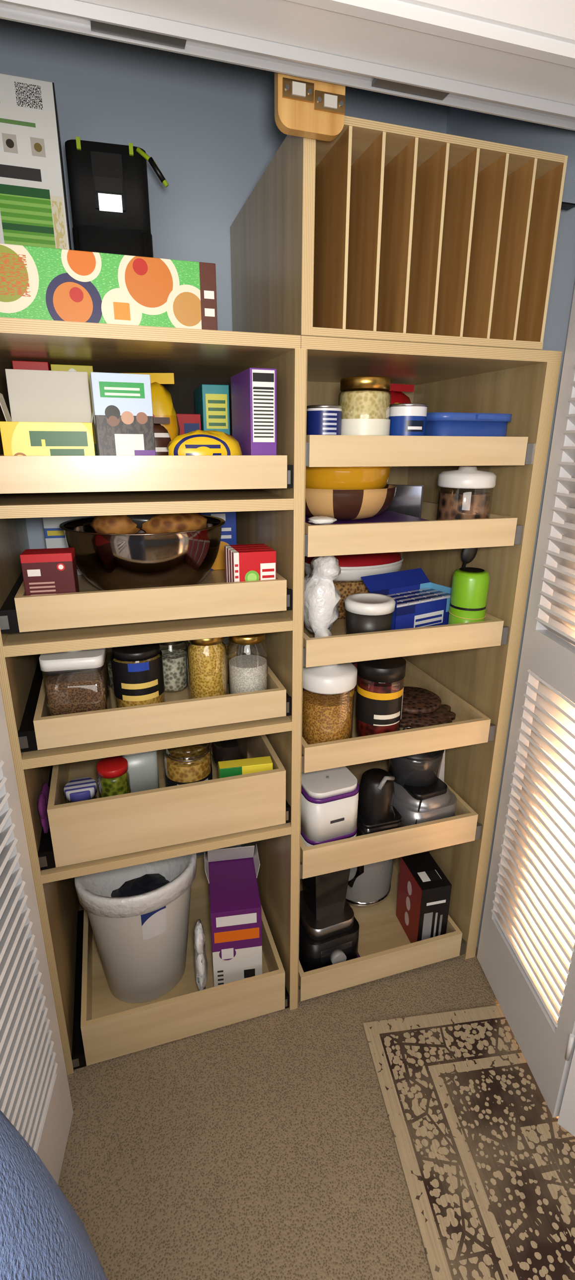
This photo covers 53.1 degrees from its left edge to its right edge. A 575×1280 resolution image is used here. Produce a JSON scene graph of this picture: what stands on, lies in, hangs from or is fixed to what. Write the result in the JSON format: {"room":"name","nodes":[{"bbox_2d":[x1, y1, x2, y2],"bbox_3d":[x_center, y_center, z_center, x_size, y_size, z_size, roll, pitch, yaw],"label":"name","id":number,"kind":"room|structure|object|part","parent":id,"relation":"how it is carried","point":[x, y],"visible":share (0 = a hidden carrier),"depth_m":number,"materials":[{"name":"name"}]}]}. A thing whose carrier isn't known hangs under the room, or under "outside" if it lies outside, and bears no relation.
{"room":"pantry closet","nodes":[
{"label":"pantry closet","id":0,"kind":"room"},
{"bbox_2d":[0,686,73,1184],"bbox_3d":[-0.519,0.218,0.817,0.171,2.000,0.386,-6,20,-17],"label":"door","id":1,"kind":"structure","parent":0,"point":[35,1097],"depth_m":1.05,"materials":[{"name":"white paint"}]},
{"bbox_2d":[0,18,448,856],"bbox_3d":[-0.172,-0.403,1.766,2.400,2.600,0.100,-6,20,-17],"label":"wall","id":2,"kind":"structure","parent":0,"point":[209,127],"depth_m":1.40,"materials":[{"name":"blue paint"}]},
{"bbox_2d":[57,903,499,1279],"bbox_3d":[0.376,1.431,0.530,6.000,0.060,4.000,-6,20,-17],"label":"floor","id":3,"kind":"structure","parent":0,"point":[263,1147],"depth_m":1.29,"materials":[{"name":"beige carpet"}]},
{"bbox_2d":[0,1110,107,1279],"bbox_3d":[-0.426,0.717,0.350,0.700,1.400,0.500,-6,20,-17],"label":"armchair","id":4,"kind":"object","parent":3,"relation":"on","point":[42,1237],"visible":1,"depth_m":0.35,"materials":[{"name":"blue fabric"}]},
{"bbox_2d":[0,317,306,1074],"bbox_3d":[-0.347,0.172,1.507,0.611,1.680,0.580,-6,20,-17],"label":"pantry cabinet","id":5,"kind":"object","parent":3,"relation":"on","point":[266,493],"visible":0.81,"depth_m":1.24,"materials":[{"name":"brown wood"}]},
{"bbox_2d":[11,360,51,370],"bbox_3d":[-0.570,-0.505,1.332,0.070,0.232,0.200,-6,20,-17],"label":"box","id":6,"kind":"object","parent":5,"relation":"in","point":[16,364],"visible":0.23,"depth_m":1.21,"materials":[{"name":"red cardboard"}]},
{"bbox_2d":[0,73,71,249],"bbox_3d":[-0.563,-0.850,1.199,0.205,0.450,0.170,-6,20,-17],"label":"box","id":7,"kind":"object","parent":5,"relation":"on","point":[34,212],"visible":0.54,"depth_m":1.11,"materials":[{"name":"white cardboard"}]},
{"bbox_2d":[37,781,50,834],"bbox_3d":[-0.547,0.372,1.298,0.018,0.109,0.147,-6,20,-17],"label":"oven mitt","id":8,"kind":"object","parent":5,"relation":"in","point":[42,800],"visible":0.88,"depth_m":1.25,"materials":[{"name":"purple fabric"}]},
{"bbox_2d":[0,368,95,455],"bbox_3d":[-0.444,-0.403,1.077,0.172,0.204,0.180,-6,20,-17],"label":"box","id":9,"kind":"object","parent":5,"relation":"in","point":[50,411],"visible":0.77,"depth_m":1.12,"materials":[{"name":"white cardboard"}]},
{"bbox_2d":[19,547,79,595],"bbox_3d":[-0.456,-0.109,1.115,0.090,0.128,0.062,-5,20,-14],"label":"popcorn box","id":10,"kind":"object","parent":5,"relation":"in","point":[52,570],"visible":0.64,"depth_m":1.08,"materials":[{"name":"red cardboard"}]},
{"bbox_2d":[42,515,94,574],"bbox_3d":[-0.548,-0.248,1.478,0.130,0.155,0.050,-4,19,-13],"label":"box","id":11,"kind":"object","parent":5,"relation":"in","point":[55,537],"visible":0.07,"depth_m":1.44,"materials":[{"name":"white cardboard"}]},
{"bbox_2d":[50,364,97,455],"bbox_3d":[-0.492,-0.511,1.356,0.085,0.228,0.200,-6,20,-17],"label":"cereal box","id":12,"kind":"object","parent":5,"relation":"in","point":[89,369],"visible":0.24,"depth_m":1.24,"materials":[{"name":"yellow cardboard"}]},
{"bbox_2d":[39,647,110,716],"bbox_3d":[-0.447,0.094,1.228,0.122,0.169,0.122,-4,19,-12],"label":"storage container","id":13,"kind":"object","parent":5,"relation":"in","point":[75,681],"visible":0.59,"depth_m":1.18,"materials":[{"name":"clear plastic"}]},
{"bbox_2d":[63,777,97,803],"bbox_3d":[-0.485,0.388,1.359,0.072,0.105,0.072,-6,20,-17],"label":"tin can","id":14,"kind":"object","parent":5,"relation":"in","point":[82,788],"visible":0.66,"depth_m":1.33,"materials":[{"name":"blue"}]},
{"bbox_2d":[0,243,217,330],"bbox_3d":[-0.362,-0.611,1.027,0.452,0.112,0.125,-6,20,-17],"label":"carton","id":15,"kind":"object","parent":5,"relation":"on","point":[36,282],"visible":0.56,"depth_m":0.98,"materials":[{"name":"green cardboard"}]},
{"bbox_2d":[105,656,114,690],"bbox_3d":[-0.400,0.036,1.410,0.090,0.160,0.090,-6,20,-17],"label":"mason jar","id":16,"kind":"object","parent":5,"relation":"in","point":[109,665],"visible":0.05,"depth_m":1.40,"materials":[{"name":"clear glass"}]},
{"bbox_2d":[96,756,131,798],"bbox_3d":[-0.407,0.361,1.358,0.073,0.158,0.073,-6,20,-17],"label":"pickle jar","id":17,"kind":"object","parent":5,"relation":"in","point":[113,778],"visible":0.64,"depth_m":1.32,"materials":[{"name":"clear glass"}]},
{"bbox_2d":[65,136,168,257],"bbox_3d":[-0.360,-0.839,1.267,0.205,0.387,0.112,-4,19,-13],"label":"bag","id":18,"kind":"object","parent":5,"relation":"on","point":[108,182],"visible":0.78,"depth_m":1.19,"materials":[{"name":"black fabric"}]},
{"bbox_2d":[89,372,156,455],"bbox_3d":[-0.304,-0.391,1.069,0.102,0.188,0.064,-7,20,-19],"label":"box","id":19,"kind":"object","parent":5,"relation":"in","point":[122,406],"visible":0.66,"depth_m":1.04,"materials":[{"name":"white cardboard"}]},
{"bbox_2d":[74,853,196,1003],"bbox_3d":[-0.407,0.790,1.618,0.322,0.401,0.264,-9,21,-24],"label":"trash can","id":20,"kind":"object","parent":5,"relation":"in","point":[138,915],"visible":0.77,"depth_m":1.54,"materials":[{"name":"white plastic"}]},
{"bbox_2d":[110,642,165,708],"bbox_3d":[-0.331,0.085,1.277,0.109,0.155,0.109,-6,20,-17],"label":"pasta jar","id":21,"kind":"object","parent":5,"relation":"in","point":[138,676],"visible":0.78,"depth_m":1.23,"materials":[{"name":"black glass"}]},
{"bbox_2d":[120,750,159,792],"bbox_3d":[-0.388,0.325,1.507,0.090,0.130,0.106,-7,20,-20],"label":"can","id":22,"kind":"object","parent":5,"relation":"in","point":[143,770],"visible":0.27,"depth_m":1.46,"materials":[{"name":"grey"}]},
{"bbox_2d":[59,514,225,590],"bbox_3d":[-0.322,-0.192,1.318,0.360,0.154,0.360,-6,20,-17],"label":"mixing bowl","id":23,"kind":"object","parent":5,"relation":"in","point":[109,561],"visible":0.74,"depth_m":1.18,"materials":[{"name":"silver metal"}]},
{"bbox_2d":[90,512,207,534],"bbox_3d":[-0.310,-0.227,1.314,0.262,0.143,0.190,-6,20,-17],"label":"bread rolls","id":24,"kind":"object","parent":23,"relation":"in","point":[155,523],"visible":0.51,"depth_m":1.27,"materials":[{"name":"brown food"}]},
{"bbox_3d":[-0.330,-0.389,1.296,0.523,0.062,0.531,-6,20,-17],"label":"drawer","id":25,"kind":"part","parent":5,"relation":"part of","materials":[{"name":"brown wood"}]},
{"bbox_3d":[-0.331,-0.153,1.378,0.523,0.066,0.531,-6,20,-17],"label":"drawer","id":26,"kind":"part","parent":5,"relation":"part of","materials":[{"name":"brown wood"}]},
{"bbox_2d":[125,373,179,440],"bbox_3d":[-0.296,-0.463,1.244,0.120,0.209,0.068,1,19,2],"label":"chip bag","id":27,"kind":"object","parent":5,"relation":"in","point":[163,406],"visible":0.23,"depth_m":1.21,"materials":[{"name":"yellow plastic"}]},
{"bbox_3d":[-0.332,0.083,1.459,0.523,0.065,0.531,-6,20,-17],"label":"drawer","id":28,"kind":"part","parent":5,"relation":"part of","materials":[{"name":"brown wood"}]},
{"bbox_2d":[153,416,171,455],"bbox_3d":[-0.267,-0.389,1.168,0.066,0.119,0.038,-7,20,-20],"label":"bag","id":29,"kind":"object","parent":5,"relation":"in","point":[162,436],"visible":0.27,"depth_m":1.15,"materials":[{"name":"brown plastic"}]},
{"bbox_3d":[-0.333,0.318,1.539,0.523,0.147,0.531,-6,20,-17],"label":"drawer","id":30,"kind":"part","parent":5,"relation":"part of","materials":[{"name":"brown wood"}]},
{"bbox_2d":[159,640,189,692],"bbox_3d":[-0.283,0.050,1.403,0.080,0.140,0.080,-6,20,-17],"label":"mason jar","id":31,"kind":"object","parent":5,"relation":"in","point":[175,664],"visible":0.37,"depth_m":1.38,"materials":[{"name":"clear glass"}]},
{"bbox_3d":[-0.336,0.903,1.740,0.523,0.134,0.531,-6,20,-17],"label":"drawer","id":32,"kind":"part","parent":5,"relation":"part of","materials":[{"name":"brown wood"}]},
{"bbox_2d":[176,413,201,435],"bbox_3d":[-0.256,-0.468,1.377,0.090,0.135,0.060,-7,20,-19],"label":"snack box","id":33,"kind":"object","parent":5,"relation":"in","point":[188,423],"visible":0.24,"depth_m":1.34,"materials":[{"name":"red cardboard"}]},
{"bbox_2d":[162,742,215,787],"bbox_3d":[-0.249,0.321,1.447,0.117,0.176,0.117,9,21,25],"label":"jar","id":34,"kind":"object","parent":5,"relation":"in","point":[189,764],"visible":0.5,"depth_m":1.41,"materials":[{"name":"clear glass"}]},
{"bbox_2d":[193,919,207,990],"bbox_3d":[-0.238,0.871,1.578,0.036,0.245,0.129,-3,19,-9],"label":"plastic bag","id":35,"kind":"object","parent":5,"relation":"in","point":[201,963],"visible":0.94,"depth_m":1.53,"materials":[{"name":"white plastic"}]},
{"bbox_2d":[166,429,242,455],"bbox_3d":[-0.161,-0.364,1.131,0.151,0.092,0.076,-7,20,-19],"label":"bag","id":36,"kind":"object","parent":5,"relation":"in","point":[198,442],"visible":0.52,"depth_m":1.10,"materials":[{"name":"yellow plastic"}]},
{"bbox_2d":[186,637,228,699],"bbox_3d":[-0.183,0.064,1.314,0.090,0.172,0.090,-6,20,-17],"label":"mason jar","id":37,"kind":"object","parent":5,"relation":"in","point":[206,657],"visible":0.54,"depth_m":1.28,"materials":[{"name":"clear glass"}]},
{"bbox_2d":[203,742,213,747],"bbox_3d":[-0.212,0.234,1.740,0.122,0.151,0.122,-6,20,-17],"label":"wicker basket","id":38,"kind":"object","parent":5,"relation":"in","point":[209,743],"visible":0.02,"depth_m":1.72,"materials":[{"name":"brown wicker"}]},
{"bbox_2d":[194,384,230,434],"bbox_3d":[-0.187,-0.518,1.427,0.062,0.198,0.170,-5,20,-14],"label":"box","id":39,"kind":"object","parent":5,"relation":"in","point":[212,402],"visible":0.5,"depth_m":1.34,"materials":[{"name":"teal cardboard"}]},
{"bbox_2d":[198,511,237,569],"bbox_3d":[-0.186,-0.283,1.537,0.095,0.185,0.035,-5,20,-14],"label":"box","id":40,"kind":"object","parent":5,"relation":"in","point":[228,536],"visible":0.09,"depth_m":1.53,"materials":[{"name":"blue cardboard"}]},
{"bbox_2d":[211,737,247,768],"bbox_3d":[-0.163,0.285,1.618,0.104,0.135,0.104,-6,20,-17],"label":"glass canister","id":41,"kind":"object","parent":5,"relation":"in","point":[234,749],"visible":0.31,"depth_m":1.59,"materials":[{"name":"black glass"}]},
{"bbox_2d":[224,644,239,682],"bbox_3d":[-0.168,0.018,1.452,0.090,0.170,0.090,-6,20,-17],"label":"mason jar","id":42,"kind":"object","parent":5,"relation":"in","point":[232,652],"visible":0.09,"depth_m":1.44,"materials":[{"name":"clear glass"}]},
{"bbox_2d":[222,639,240,655],"bbox_3d":[-0.175,-0.023,1.585,0.090,0.160,0.090,-6,20,-17],"label":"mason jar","id":43,"kind":"object","parent":5,"relation":"in","point":[226,641],"visible":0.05,"depth_m":1.60,"materials":[{"name":"clear glass"}]},
{"bbox_2d":[204,844,262,986],"bbox_3d":[-0.153,0.791,1.654,0.155,0.378,0.200,-3,19,-9],"label":"box","id":44,"kind":"object","parent":5,"relation":"in","point":[232,873],"visible":0.84,"depth_m":1.58,"materials":[{"name":"purple cardboard"}]},
{"bbox_2d":[218,756,272,778],"bbox_3d":[-0.102,0.358,1.400,0.128,0.138,0.035,-4,19,-12],"label":"box","id":45,"kind":"object","parent":5,"relation":"in","point":[230,768],"visible":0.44,"depth_m":1.37,"materials":[{"name":"yellow cardboard"}]},
{"bbox_2d":[224,543,266,582],"bbox_3d":[-0.093,-0.155,1.279,0.090,0.112,0.023,-5,20,-15],"label":"box","id":46,"kind":"object","parent":5,"relation":"in","point":[225,546],"visible":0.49,"depth_m":1.26,"materials":[{"name":"red cardboard"}]},
{"bbox_2d":[227,633,268,694],"bbox_3d":[-0.093,0.059,1.342,0.094,0.165,0.094,-6,20,-17],"label":"mason jar","id":47,"kind":"object","parent":5,"relation":"in","point":[248,673],"visible":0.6,"depth_m":1.31,"materials":[{"name":"clear glass"}]},
{"bbox_2d":[226,545,269,582],"bbox_3d":[-0.085,-0.147,1.256,0.090,0.112,0.023,-5,20,-15],"label":"box","id":48,"kind":"object","parent":5,"relation":"in","point":[228,548],"visible":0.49,"depth_m":1.24,"materials":[{"name":"red cardboard"}]},
{"bbox_2d":[229,547,272,582],"bbox_3d":[-0.077,-0.140,1.233,0.090,0.112,0.023,-5,20,-15],"label":"box","id":49,"kind":"object","parent":5,"relation":"in","point":[230,550],"visible":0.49,"depth_m":1.21,"materials":[{"name":"red cardboard"}]},
{"bbox_2d":[231,367,276,455],"bbox_3d":[-0.071,-0.439,1.188,0.052,0.205,0.170,-6,20,-17],"label":"box","id":50,"kind":"object","parent":5,"relation":"in","point":[254,390],"visible":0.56,"depth_m":1.11,"materials":[{"name":"purple cardboard"}]},
{"bbox_2d":[231,549,276,581],"bbox_3d":[-0.070,-0.132,1.210,0.090,0.112,0.023,-5,20,-15],"label":"box","id":51,"kind":"object","parent":5,"relation":"in","point":[251,565],"visible":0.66,"depth_m":1.19,"materials":[{"name":"red cardboard"}]},
{"bbox_2d":[297,335,562,1008],"bbox_3d":[0.215,0.117,1.675,0.587,1.680,0.580,-6,20,-17],"label":"pantry cabinet","id":52,"kind":"object","parent":3,"relation":"on","point":[472,667],"visible":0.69,"depth_m":1.43,"materials":[{"name":"brown wood"}]},
{"bbox_2d":[303,555,341,637],"bbox_3d":[0.077,-0.101,1.359,0.088,0.216,0.145,-7,20,-21],"label":"plastic bag","id":53,"kind":"object","parent":52,"relation":"in","point":[322,598],"visible":0.81,"depth_m":1.32,"materials":[{"name":"white plastic"}]},
{"bbox_2d":[306,404,342,435],"bbox_3d":[0.076,-0.432,1.200,0.075,0.105,0.075,-6,20,-17],"label":"milk can","id":54,"kind":"object","parent":52,"relation":"in","point":[322,420],"visible":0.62,"depth_m":1.16,"materials":[{"name":"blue metal"}]},
{"bbox_2d":[300,766,359,846],"bbox_3d":[0.105,0.460,1.540,0.150,0.215,0.128,-7,20,-21],"label":"canister","id":55,"kind":"object","parent":52,"relation":"in","point":[329,797],"visible":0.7,"depth_m":1.48,"materials":[{"name":"white plastic"}]},
{"bbox_2d":[302,662,357,744],"bbox_3d":[0.098,0.160,1.438,0.144,0.227,0.144,-6,20,-17],"label":"glass canister","id":56,"kind":"object","parent":52,"relation":"in","point":[327,698],"visible":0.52,"depth_m":1.39,"materials":[{"name":"orange glass"}]},
{"bbox_2d":[303,952,360,971],"bbox_3d":[0.108,0.945,1.750,0.196,0.006,0.210,-6,20,-17],"label":"mat","id":57,"kind":"object","parent":52,"relation":"in","point":[359,956],"visible":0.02,"depth_m":1.73,"materials":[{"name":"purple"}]},
{"bbox_2d":[299,865,364,972],"bbox_3d":[0.132,0.755,1.688,0.216,0.392,0.202,-7,20,-21],"label":"blender","id":58,"kind":"object","parent":57,"relation":"on","point":[329,934],"visible":0.59,"depth_m":1.64,"materials":[{"name":"black plastic"}]},
{"bbox_2d":[304,572,370,619],"bbox_3d":[0.191,-0.144,1.687,0.300,0.100,0.200,-6,20,-17],"label":"wicker basket","id":59,"kind":"object","parent":52,"relation":"in","point":[346,589],"visible":0.02,"depth_m":1.58,"materials":[{"name":"brown wicker"}]},
{"bbox_2d":[304,552,403,581],"bbox_3d":[0.192,-0.225,1.659,0.312,0.070,0.218,-9,21,-24],"label":"bowl","id":60,"kind":"object","parent":59,"relation":"on","point":[353,567],"visible":0.55,"depth_m":1.57,"materials":[{"name":"white plastic"}]},
{"bbox_2d":[349,661,359,693],"bbox_3d":[0.191,0.073,1.730,0.100,0.187,0.082,-6,20,-17],"label":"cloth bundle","id":61,"kind":"object","parent":52,"relation":"in","point":[355,663],"visible":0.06,"depth_m":1.71,"materials":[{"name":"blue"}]},
{"bbox_2d":[337,376,391,435],"bbox_3d":[0.163,-0.470,1.227,0.113,0.160,0.113,-6,20,-17],"label":"jar","id":62,"kind":"object","parent":52,"relation":"in","point":[365,401],"visible":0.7,"depth_m":1.18,"materials":[{"name":"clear glass"}]},
{"bbox_2d":[305,510,428,525],"bbox_3d":[0.160,-0.267,1.366,0.300,0.045,0.240,-6,20,-17],"label":"pan","id":63,"kind":"object","parent":52,"relation":"in","point":[386,516],"visible":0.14,"depth_m":1.34,"materials":[{"name":"purple"}]},
{"bbox_2d":[307,515,336,524],"bbox_3d":[0.074,-0.259,1.242,0.062,0.015,0.054,-6,20,-17],"label":"cloth","id":64,"kind":"object","parent":63,"relation":"on","point":[321,520],"visible":1,"depth_m":1.22,"materials":[{"name":"white fabric"}]},
{"bbox_2d":[305,483,397,520],"bbox_3d":[0.124,-0.326,1.353,0.260,0.073,0.260,-6,20,-17],"label":"salad bowl","id":65,"kind":"object","parent":63,"relation":"on","point":[338,504],"visible":0.71,"depth_m":1.25,"materials":[{"name":"brown wood"}]},
{"bbox_2d":[305,466,392,489],"bbox_3d":[0.125,-0.375,1.336,0.238,0.066,0.238,-6,20,-17],"label":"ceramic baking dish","id":66,"kind":"object","parent":65,"relation":"on","point":[342,478],"visible":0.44,"depth_m":1.24,"materials":[{"name":"orange ceramic"}]},
{"bbox_2d":[345,858,393,907],"bbox_3d":[0.253,0.732,1.961,0.222,0.272,0.222,-6,20,-17],"label":"pot","id":67,"kind":"object","parent":52,"relation":"in","point":[372,887],"visible":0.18,"depth_m":1.89,"materials":[{"name":"silver metal"}]},
{"bbox_2d":[344,592,395,634],"bbox_3d":[0.196,-0.045,1.381,0.120,0.113,0.120,-6,20,-17],"label":"jar","id":68,"kind":"object","parent":52,"relation":"in","point":[366,612],"visible":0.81,"depth_m":1.33,"materials":[{"name":"black"}]},
{"bbox_2d":[356,768,401,836],"bbox_3d":[0.242,0.445,1.575,0.114,0.221,0.114,-6,20,-17],"label":"coffee maker","id":69,"kind":"object","parent":52,"relation":"in","point":[377,812],"visible":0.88,"depth_m":1.53,"materials":[{"name":"black plastic"}]},
{"bbox_3d":[0.201,0.862,1.904,0.511,0.088,0.531,-6,20,-17],"label":"drawer","id":70,"kind":"part","parent":52,"relation":"part of","materials":[{"name":"brown wood"}]},
{"bbox_2d":[355,656,406,737],"bbox_3d":[0.235,0.153,1.470,0.120,0.220,0.120,-6,20,-17],"label":"jar","id":71,"kind":"object","parent":52,"relation":"in","point":[380,689],"visible":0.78,"depth_m":1.42,"materials":[{"name":"black glass"}]},
{"bbox_3d":[0.203,0.464,1.768,0.511,0.086,0.531,-6,20,-17],"label":"drawer","id":72,"kind":"part","parent":52,"relation":"part of","materials":[{"name":"brown wood"}]},
{"bbox_3d":[0.204,0.178,1.670,0.511,0.067,0.531,-6,20,-17],"label":"drawer","id":73,"kind":"part","parent":52,"relation":"part of","materials":[{"name":"brown wood"}]},
{"bbox_2d":[386,383,414,404],"bbox_3d":[0.280,-0.606,1.585,0.159,0.184,0.077,-9,21,-24],"label":"chip bag","id":74,"kind":"object","parent":52,"relation":"in","point":[397,396],"visible":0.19,"depth_m":1.56,"materials":[{"name":"red plastic"}]},
{"bbox_2d":[230,115,574,349],"bbox_3d":[0.214,-0.836,1.345,0.575,0.334,0.580,-6,20,-17],"label":"rack","id":75,"kind":"object","parent":52,"relation":"on","point":[376,230],"visible":0.78,"depth_m":1.12,"materials":[{"name":"brown wood"}]},
{"bbox_3d":[0.206,-0.075,1.582,0.511,0.064,0.531,-6,20,-17],"label":"drawer","id":76,"kind":"part","parent":52,"relation":"part of","materials":[{"name":"brown wood"}]},
{"bbox_2d":[385,484,423,518],"bbox_3d":[0.305,-0.370,1.575,0.120,0.105,0.050,6,20,17],"label":"napkin holder","id":77,"kind":"object","parent":52,"relation":"in","point":[408,500],"visible":0.32,"depth_m":1.54,"materials":[{"name":"silver metal"}]},
{"bbox_2d":[361,567,451,630],"bbox_3d":[0.318,-0.100,1.512,0.215,0.133,0.139,-11,22,-31],"label":"box","id":78,"kind":"object","parent":52,"relation":"in","point":[420,602],"visible":0.66,"depth_m":1.49,"materials":[{"name":"blue cardboard"}]},
{"bbox_2d":[389,402,428,435],"bbox_3d":[0.259,-0.453,1.254,0.084,0.112,0.084,-6,20,-17],"label":"can","id":79,"kind":"object","parent":52,"relation":"in","point":[406,419],"visible":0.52,"depth_m":1.21,"materials":[{"name":"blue metal"}]},
{"bbox_3d":[0.207,-0.310,1.502,0.511,0.064,0.531,-6,20,-17],"label":"drawer","id":80,"kind":"part","parent":52,"relation":"part of","materials":[{"name":"brown wood"}]},
{"bbox_3d":[0.208,-0.478,1.444,0.511,0.060,0.531,-6,20,-17],"label":"drawer","id":81,"kind":"part","parent":52,"relation":"part of","materials":[{"name":"brown wood"}]},
{"bbox_2d":[388,749,457,827],"bbox_3d":[0.379,0.382,1.664,0.170,0.285,0.212,-8,21,-22],"label":"food processor","id":82,"kind":"object","parent":52,"relation":"in","point":[422,795],"visible":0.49,"depth_m":1.61,"materials":[{"name":"silver metal"}]},
{"bbox_2d":[396,851,452,943],"bbox_3d":[0.420,0.811,1.788,0.096,0.236,0.150,-4,19,-13],"label":"box","id":83,"kind":"object","parent":52,"relation":"in","point":[424,891],"visible":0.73,"depth_m":1.73,"materials":[{"name":"black cardboard"}]},
{"bbox_2d":[399,704,456,729],"bbox_3d":[0.366,0.208,1.612,0.204,0.024,0.204,-6,20,-17],"label":"trivet","id":84,"kind":"object","parent":52,"relation":"in","point":[443,715],"visible":0.45,"depth_m":1.56,"materials":[{"name":"brown"}]},
{"bbox_2d":[401,686,441,717],"bbox_3d":[0.351,0.174,1.623,0.160,0.030,0.160,-6,20,-17],"label":"trivet","id":85,"kind":"object","parent":84,"relation":"on","point":[420,701],"visible":0.68,"depth_m":1.59,"materials":[{"name":"brown wood"}]},
{"bbox_2d":[436,466,496,520],"bbox_3d":[0.424,-0.332,1.378,0.132,0.162,0.132,-6,20,-17],"label":"glass canister","id":86,"kind":"object","parent":52,"relation":"in","point":[452,505],"visible":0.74,"depth_m":1.33,"materials":[{"name":"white glass"}]},
{"bbox_2d":[425,412,512,436],"bbox_3d":[0.371,-0.490,1.385,0.198,0.098,0.308,-6,20,-17],"label":"storage container","id":87,"kind":"object","parent":52,"relation":"in","point":[438,424],"visible":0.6,"depth_m":1.25,"materials":[{"name":"blue plastic"}]},
{"bbox_2d":[448,566,489,624],"bbox_3d":[0.453,-0.093,1.439,0.091,0.168,0.091,-6,20,-17],"label":"flask","id":88,"kind":"object","parent":52,"relation":"in","point":[470,588],"visible":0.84,"depth_m":1.40,"materials":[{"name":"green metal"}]},
{"bbox_2d":[461,547,478,567],"bbox_3d":[0.470,-0.152,1.521,0.046,0.226,0.012,1,19,2],"label":"serving spoon","id":89,"kind":"object","parent":52,"relation":"in","point":[468,555],"visible":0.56,"depth_m":1.49,"materials":[{"name":"black plastic"}]},
{"bbox_2d":[363,1005,574,1279],"bbox_3d":[1.155,1.379,0.586,1.600,0.008,2.300,-2,19,-8],"label":"area rug","id":90,"kind":"object","parent":3,"relation":"on","point":[488,1168],"visible":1,"depth_m":1.28,"materials":[{"name":"beige fabric"}]},
{"bbox_2d":[274,72,345,141],"bbox_3d":[0.037,-0.879,0.925,0.114,0.106,0.026,-6,20,-17],"label":"cutting board","id":91,"kind":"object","parent":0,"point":[304,107],"depth_m":0.93,"materials":[{"name":"brown wood"}]},
{"bbox_2d":[446,105,574,948],"bbox_3d":[0.571,-0.351,1.625,0.100,2.600,0.630,-6,20,-17],"label":"wall","id":92,"kind":"structure","parent":0,"point":[461,122],"depth_m":1.27,"materials":[{"name":"blue paint"}]},
{"bbox_2d":[477,285,574,1136],"bbox_3d":[0.683,0.142,1.055,0.173,2.000,0.786,-8,21,-23],"label":"door","id":93,"kind":"structure","parent":92,"relation":"in","point":[526,954],"depth_m":1.34,"materials":[{"name":"white paint"}]},
{"bbox_2d":[512,461,574,910],"bbox_3d":[0.676,-0.007,1.341,0.076,2.114,0.160,-6,20,-17],"label":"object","id":94,"kind":"structure","parent":93,"relation":"attached to","point":[569,709],"depth_m":1.39,"materials":[{"name":"white paint"}]},
{"bbox_2d":[564,863,574,940],"bbox_3d":[0.053,-0.169,1.089,6.000,2.600,0.139,-6,20,-17],"label":"wall","id":95,"kind":"structure","parent":0,"point":[572,877],"depth_m":1.54,"materials":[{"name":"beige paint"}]},
{"bbox_2d":[0,0,574,130],"bbox_3d":[-0.002,-0.896,0.805,1.539,0.091,0.168,-6,20,-17],"label":"trim","id":96,"kind":"structure","parent":95,"relation":"attached to","point":[513,59],"depth_m":0.84,"materials":[{"name":"white paint"}]}
]}

